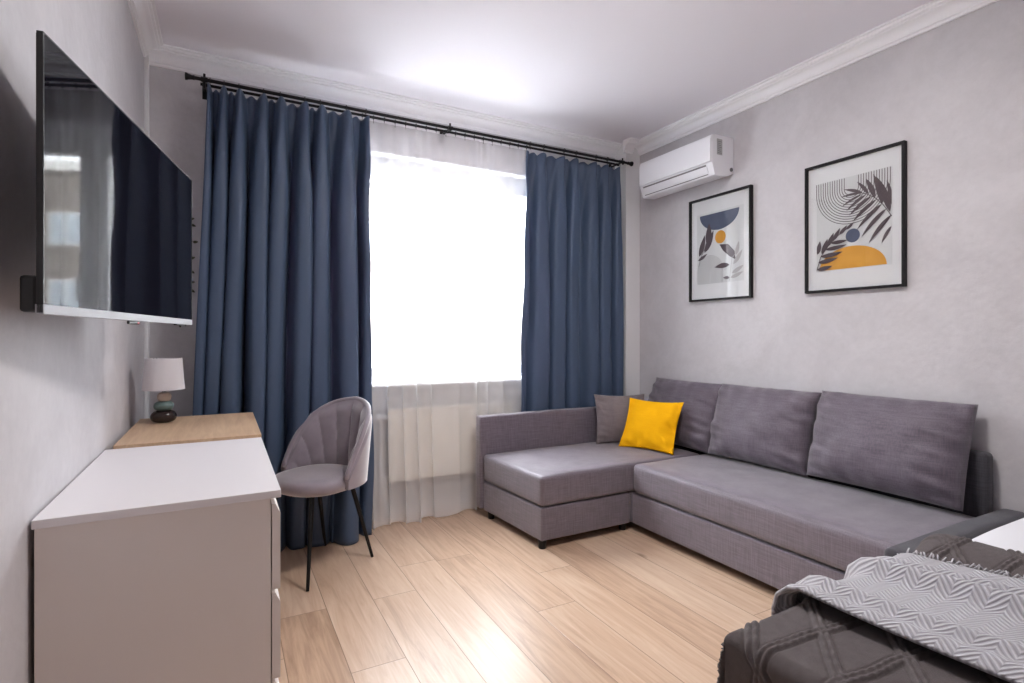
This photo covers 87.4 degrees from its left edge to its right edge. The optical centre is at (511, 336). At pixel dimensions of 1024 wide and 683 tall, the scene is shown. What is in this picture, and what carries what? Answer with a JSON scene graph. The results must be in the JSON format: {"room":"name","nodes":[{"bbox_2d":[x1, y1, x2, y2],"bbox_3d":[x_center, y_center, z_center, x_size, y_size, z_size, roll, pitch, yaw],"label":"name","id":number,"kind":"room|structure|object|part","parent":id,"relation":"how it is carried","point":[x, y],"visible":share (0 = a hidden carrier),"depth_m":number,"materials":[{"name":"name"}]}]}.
{"room":"living room","nodes":[
{"label":"living room","id":0,"kind":"room"},
{"bbox_2d":[0,0,143,682],"bbox_3d":[-0.669,-0.174,0.355,0.120,2.680,6.100,0,0,-28],"label":"wall","id":1,"kind":"structure","parent":0,"point":[71,387],"depth_m":1.17,"materials":[{"name":"paint"}]},
{"bbox_2d":[20,30,191,325],"bbox_3d":[-1.067,-0.286,1.377,0.199,0.512,0.954,0,0,-17],"label":"television","id":2,"kind":"object","parent":1,"relation":"attached to","point":[114,211],"visible":1,"depth_m":1.18,"materials":[{"name":"black glass"}]},
{"bbox_2d":[127,0,162,56],"bbox_3d":[-0.515,-1.469,0.287,0.085,0.090,5.595,0,0,-28],"label":"trim","id":3,"kind":"structure","parent":1,"relation":"attached to","point":[143,12],"depth_m":2.52,"materials":[{"name":"white paint"}]},
{"bbox_2d":[144,55,148,418],"bbox_3d":[-1.899,-0.173,2.785,0.018,2.679,0.055,0,0,-28],"label":"trim","id":4,"kind":"structure","parent":1,"relation":"attached to","point":[146,59],"depth_m":2.76,"materials":[{"name":"white paint"}]},
{"bbox_2d":[149,65,614,509],"bbox_3d":[-0.558,-0.174,3.709,3.256,2.680,0.300,0,0,-28],"label":"wall","id":5,"kind":"structure","parent":0,"point":[177,108],"depth_m":3.39,"materials":[{"name":"paint"}]},
{"bbox_2d":[179,218,197,326],"bbox_3d":[-1.745,-0.370,2.884,0.094,0.647,0.012,0,0,-28],"label":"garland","id":6,"kind":"object","parent":5,"relation":"hanging from","point":[193,225],"visible":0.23,"depth_m":2.89,"materials":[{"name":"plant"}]},
{"bbox_2d":[149,44,621,157],"bbox_3d":[-0.530,-1.469,3.506,3.114,0.090,0.085,0,0,-28],"label":"trim","id":7,"kind":"structure","parent":5,"relation":"attached to","point":[166,56],"depth_m":3.29,"materials":[{"name":"white paint"}]},
{"bbox_2d":[185,72,633,167],"bbox_3d":[-0.407,-1.333,3.521,2.977,0.083,0.172,0,0,-28],"label":"curtain rod","id":8,"kind":"object","parent":5,"relation":"attached to","point":[204,79],"visible":0.87,"depth_m":3.31,"materials":[{"name":"black metal"}]},
{"bbox_2d":[192,78,373,551],"bbox_3d":[-1.231,-0.097,2.925,0.943,2.518,0.225,0,0,-28],"label":"curtain","id":9,"kind":"object","parent":8,"relation":"hanging from","point":[283,321],"visible":0.87,"depth_m":2.93,"materials":[{"name":"blue fabric"}]},
{"bbox_2d":[362,113,527,150],"bbox_3d":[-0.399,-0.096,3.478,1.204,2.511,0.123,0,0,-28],"label":"curtain rings","id":10,"kind":"object","parent":8,"relation":"hanging from","point":[362,113],"visible":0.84,"depth_m":3.49,"materials":[{"name":"black metal"}]},
{"bbox_2d":[521,144,623,411],"bbox_3d":[0.441,-0.097,3.941,0.919,2.518,0.105,0,0,-28],"label":"curtain","id":11,"kind":"object","parent":8,"relation":"hanging from","point":[572,329],"visible":0.78,"depth_m":3.91,"materials":[{"name":"blue fabric"}]},
{"bbox_2d":[372,494,475,521],"bbox_3d":[-0.537,1.129,3.541,3.094,0.075,0.016,0,0,-28],"label":"baseboard","id":12,"kind":"structure","parent":5,"relation":"attached to","point":[401,511],"depth_m":3.52,"materials":[{"name":"white paint"}]},
{"bbox_2d":[375,401,515,518],"bbox_3d":[-0.418,0.805,3.571,0.983,0.682,0.052,0,0,-28],"label":"radiator","id":13,"kind":"object","parent":5,"relation":"attached to","point":[433,441],"visible":0.78,"depth_m":3.48,"materials":[{"name":"white metal"}]},
{"bbox_2d":[387,401,515,411],"bbox_3d":[-0.384,0.470,3.590,0.906,0.012,0.052,0,0,-28],"label":"grille","id":14,"kind":"object","parent":13,"relation":"attached to","point":[462,407],"depth_m":3.59,"materials":[{"name":"white metal"}]},
{"bbox_3d":[-0.383,0.699,3.589,0.900,0.445,0.046,0,0,-28],"label":"panel","id":15,"kind":"part","parent":13,"relation":"part of","materials":[{"name":"white metal"}]},
{"bbox_2d":[372,375,520,386],"bbox_3d":[-0.502,0.302,3.587,1.780,0.027,0.168,0,0,-28],"label":"window sill","id":16,"kind":"structure","parent":5,"relation":"attached to","point":[410,382],"depth_m":3.56,"materials":[{"name":"white plastic"}]},
{"bbox_2d":[369,156,526,380],"bbox_3d":[-0.545,-0.434,3.668,1.680,1.470,0.115,0,0,-28],"label":"window","id":17,"kind":"structure","parent":5,"relation":"in","point":[400,176],"depth_m":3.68,"materials":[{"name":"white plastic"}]},
{"bbox_3d":[-1.008,-0.431,3.428,0.547,1.375,0.068,0,0,-28],"label":"sash","id":18,"kind":"part","parent":17,"relation":"part of","materials":[{"name":"white plastic"}]},
{"bbox_3d":[-0.663,-0.264,3.557,0.018,0.140,0.032,0,0,-28],"label":"handle","id":19,"kind":"part","parent":17,"relation":"part of","materials":[{"name":"white plastic"}]},
{"bbox_3d":[-0.566,-0.431,3.666,0.370,1.375,0.068,0,0,-28],"label":"sash","id":20,"kind":"part","parent":17,"relation":"part of","materials":[{"name":"white plastic"}]},
{"bbox_3d":[-0.107,-0.431,3.914,0.585,1.375,0.068,0,0,-28],"label":"sash","id":21,"kind":"part","parent":17,"relation":"part of","materials":[{"name":"white plastic"}]},
{"bbox_2d":[371,150,525,180],"bbox_3d":[-0.518,-0.440,3.618,1.680,1.458,0.099,0,0,-28],"label":"trim","id":22,"kind":"structure","parent":5,"relation":"attached to","point":[378,154],"depth_m":3.65,"materials":[{"name":"white paint"}]},
{"bbox_2d":[615,143,639,395],"bbox_3d":[0.916,-0.173,4.255,0.142,2.679,0.137,0,0,-28],"label":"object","id":23,"kind":"structure","parent":5,"relation":"attached to","point":[629,175],"depth_m":4.19,"materials":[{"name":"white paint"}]},
{"bbox_2d":[278,505,778,682],"bbox_3d":[0.817,1.216,1.156,3.496,0.100,6.100,0,0,-28],"label":"floor","id":24,"kind":"structure","parent":0,"point":[458,595],"depth_m":2.32,"materials":[{"name":"brown wood"}]},
{"bbox_2d":[31,437,280,682],"bbox_3d":[-0.982,0.776,1.583,0.482,0.780,0.797,0,0,-28],"label":"dresser","id":25,"kind":"object","parent":24,"relation":"on","point":[161,563],"visible":1,"depth_m":1.25,"materials":[{"name":"white plastic"}]},
{"bbox_3d":[-0.780,0.977,1.693,0.020,0.214,0.789,0,0,-28],"label":"drawer","id":26,"kind":"part","parent":25,"relation":"part of","materials":[{"name":"white wood"}]},
{"bbox_3d":[-0.780,0.528,1.693,0.020,0.214,0.789,0,0,-28],"label":"drawer","id":27,"kind":"part","parent":25,"relation":"part of","materials":[{"name":"beige plastic"}]},
{"bbox_3d":[-0.780,0.752,1.693,0.020,0.214,0.789,0,0,-28],"label":"drawer","id":28,"kind":"part","parent":25,"relation":"part of","materials":[{"name":"beige plastic"}]},
{"bbox_2d":[113,412,260,448],"bbox_3d":[-1.343,0.773,2.273,0.468,0.785,0.693,0,0,-28],"label":"desk","id":29,"kind":"object","parent":24,"relation":"on","point":[215,427],"visible":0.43,"depth_m":2.16,"materials":[{"name":"brown wood"}]},
{"bbox_2d":[142,357,184,422],"bbox_3d":[-1.537,0.237,2.364,0.161,0.286,0.161,0,0,-28],"label":"table lamp","id":30,"kind":"object","parent":29,"relation":"on","point":[159,374],"visible":1,"depth_m":2.32,"materials":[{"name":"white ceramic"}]},
{"bbox_3d":[-1.537,0.166,2.364,0.161,0.137,0.161,0,0,-28],"label":"lamp shade","id":31,"kind":"part","parent":30,"relation":"part of","materials":[{"name":"white fabric"}]},
{"bbox_2d":[276,396,373,591],"bbox_3d":[-0.985,0.749,2.748,0.528,0.836,0.507,0,0,27],"label":"dining chair","id":32,"kind":"object","parent":24,"relation":"on","point":[328,454],"visible":0.99,"depth_m":2.84,"materials":[{"name":"fabric"}]},
{"bbox_3d":[-0.942,0.965,2.501,0.024,0.404,0.126,0,0,-13],"label":"leg","id":33,"kind":"part","parent":32,"relation":"part of","materials":[{"name":"black metal"}]},
{"bbox_3d":[-0.979,0.719,2.697,0.414,0.078,0.414,0,0,26],"label":"seat","id":34,"kind":"part","parent":32,"relation":"part of","materials":[{"name":"fabric"}]},
{"bbox_3d":[-1.042,0.965,2.934,0.025,0.404,0.111,0,0,8],"label":"leg","id":35,"kind":"part","parent":32,"relation":"part of","materials":[{"name":"black metal"}]},
{"bbox_3d":[-0.930,0.542,2.837,0.528,0.397,0.298,0,0,32],"label":"backrest","id":36,"kind":"part","parent":32,"relation":"part of","materials":[{"name":"fabric"}]},
{"bbox_3d":[-0.790,0.965,2.806,0.126,0.404,0.025,0,0,-28],"label":"leg","id":37,"kind":"part","parent":32,"relation":"part of","materials":[{"name":"black metal"}]},
{"bbox_2d":[476,406,1023,589],"bbox_3d":[0.936,0.829,2.844,1.437,0.673,2.296,0,0,-28],"label":"sofa","id":38,"kind":"object","parent":24,"relation":"on","point":[545,474],"visible":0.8,"depth_m":2.83,"materials":[{"name":"grey fabric"}]},
{"bbox_3d":[0.348,0.816,3.788,1.297,0.600,0.074,0,0,-28],"label":"armrest","id":39,"kind":"part","parent":38,"relation":"part of","materials":[{"name":"grey fabric"}]},
{"bbox_3d":[0.524,0.839,3.471,1.268,0.186,0.654,0,0,-28],"label":"chaise seat","id":40,"kind":"part","parent":38,"relation":"part of","materials":[{"name":"grey fabric"}]},
{"bbox_2d":[594,394,643,443],"bbox_3d":[0.768,0.583,3.786,0.372,0.342,0.132,0,0,-3],"label":"throw pillow","id":41,"kind":"object","parent":38,"relation":"on","point":[612,411],"visible":0.63,"depth_m":3.74,"materials":[{"name":"grey fabric"}]},
{"bbox_2d":[619,398,683,454],"bbox_3d":[0.924,0.592,3.575,0.405,0.322,0.178,0,0,44],"label":"throw pillow","id":42,"kind":"object","parent":38,"relation":"on","point":[651,425],"visible":1,"depth_m":3.52,"materials":[{"name":"yellow fabric"}]},
{"bbox_2d":[648,377,721,453],"bbox_3d":[1.148,0.528,3.710,0.205,0.437,0.660,0,0,-26],"label":"cushion","id":43,"kind":"object","parent":38,"relation":"on","point":[696,416],"visible":0.65,"depth_m":3.53,"materials":[{"name":"grey fabric"}]},
{"bbox_3d":[1.349,1.030,2.728,0.649,0.182,1.454,0,0,-28],"label":"seat","id":44,"kind":"part","parent":38,"relation":"part of","materials":[{"name":"grey fabric"}]},
{"bbox_2d":[708,383,821,476],"bbox_3d":[1.429,0.521,3.121,0.237,0.440,0.653,0,0,-28],"label":"cushion","id":45,"kind":"object","parent":38,"relation":"on","point":[769,427],"visible":0.99,"depth_m":3.00,"materials":[{"name":"grey fabric"}]},
{"bbox_3d":[1.349,0.839,2.719,0.665,0.186,1.447,0,0,-28],"label":"seat","id":46,"kind":"part","parent":38,"relation":"part of","materials":[{"name":"grey fabric"}]},
{"bbox_3d":[1.529,0.804,3.176,0.074,0.624,2.084,0,0,-28],"label":"backrest","id":47,"kind":"part","parent":38,"relation":"part of","materials":[{"name":"fabric"}]},
{"bbox_2d":[806,390,978,511],"bbox_3d":[1.742,0.508,2.538,0.229,0.441,0.681,0,0,-28],"label":"cushion","id":48,"kind":"object","parent":38,"relation":"on","point":[919,450],"visible":1,"depth_m":2.42,"materials":[{"name":"grey fabric"}]},
{"bbox_3d":[1.685,0.924,2.000,0.915,0.423,0.097,0,0,-28],"label":"panel","id":49,"kind":"part","parent":38,"relation":"part of","materials":[{"name":"fabric"}]},
{"bbox_3d":[1.695,0.897,0.897,1.928,0.537,1.576,0,0,-28],"label":"bed","id":50,"kind":"object","parent":24,"relation":"on","visible":0},
{"bbox_2d":[717,533,1023,682],"bbox_3d":[1.175,0.780,0.760,0.947,0.423,1.464,0,0,-28],"label":"bedspread","id":51,"kind":"object","parent":50,"relation":"on","point":[812,640],"visible":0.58,"depth_m":1.08,"materials":[{"name":"grey fabric"}]},
{"bbox_2d":[771,548,1023,682],"bbox_3d":[1.244,0.749,0.883,0.709,0.374,1.326,0,0,-28],"label":"throw blanket","id":52,"kind":"object","parent":51,"relation":"on","point":[973,617],"visible":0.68,"depth_m":1.18,"materials":[{"name":"grey fabric"}]},
{"bbox_2d":[972,518,1023,552],"bbox_3d":[2.050,0.589,1.128,1.070,0.077,1.490,0,0,-28],"label":"duvet","id":53,"kind":"object","parent":50,"relation":"on","point":[1011,535],"visible":0.47,"depth_m":1.54,"materials":[{"name":"white fabric"}]},
{"bbox_2d":[154,0,931,143],"bbox_3d":[0.817,-1.564,1.156,3.496,0.100,6.100,0,0,-28],"label":"ceiling","id":54,"kind":"structure","parent":0,"point":[617,71],"depth_m":2.79,"materials":[{"name":"white paint"}]},
{"bbox_2d":[640,0,1023,511],"bbox_3d":[2.303,-0.174,1.957,0.120,2.680,6.100,0,0,-28],"label":"wall","id":55,"kind":"structure","parent":0,"point":[953,91],"depth_m":2.63,"materials":[{"name":"paint"}]},
{"bbox_2d":[623,137,638,153],"bbox_3d":[0.918,-1.469,4.130,0.087,0.090,0.085,0,0,-28],"label":"trim","id":56,"kind":"structure","parent":55,"relation":"attached to","point":[630,143],"depth_m":4.13,"materials":[{"name":"white paint"}]},
{"bbox_2d":[639,134,732,198],"bbox_3d":[1.182,-1.145,3.690,0.208,0.259,0.664,0,0,-28],"label":"air conditioner","id":57,"kind":"object","parent":55,"relation":"attached to","point":[707,159],"visible":1,"depth_m":3.54,"materials":[{"name":"white plastic"}]},
{"bbox_3d":[1.097,-1.183,3.648,0.018,0.174,0.650,0,0,-28],"label":"panel","id":58,"kind":"part","parent":57,"relation":"part of","materials":[{"name":"white plastic"}]},
{"bbox_2d":[689,184,752,301],"bbox_3d":[1.368,-0.589,3.536,0.027,0.700,0.500,0,0,-28],"label":"framed print","id":59,"kind":"object","parent":55,"relation":"attached to","point":[721,224],"visible":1,"depth_m":3.52,"materials":[{"name":"black wood"}]},
{"bbox_2d":[634,0,998,155],"bbox_3d":[2.288,-1.469,1.769,0.085,0.090,5.543,0,0,-28],"label":"trim","id":60,"kind":"structure","parent":55,"relation":"attached to","point":[930,15],"depth_m":2.88,"materials":[{"name":"white paint"}]},
{"bbox_2d":[805,140,906,293],"bbox_3d":[1.771,-0.589,2.789,0.027,0.700,0.500,0,0,-28],"label":"framed print","id":61,"kind":"object","parent":55,"relation":"attached to","point":[856,204],"visible":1,"depth_m":2.77,"materials":[{"name":"white paper"}]}
]}

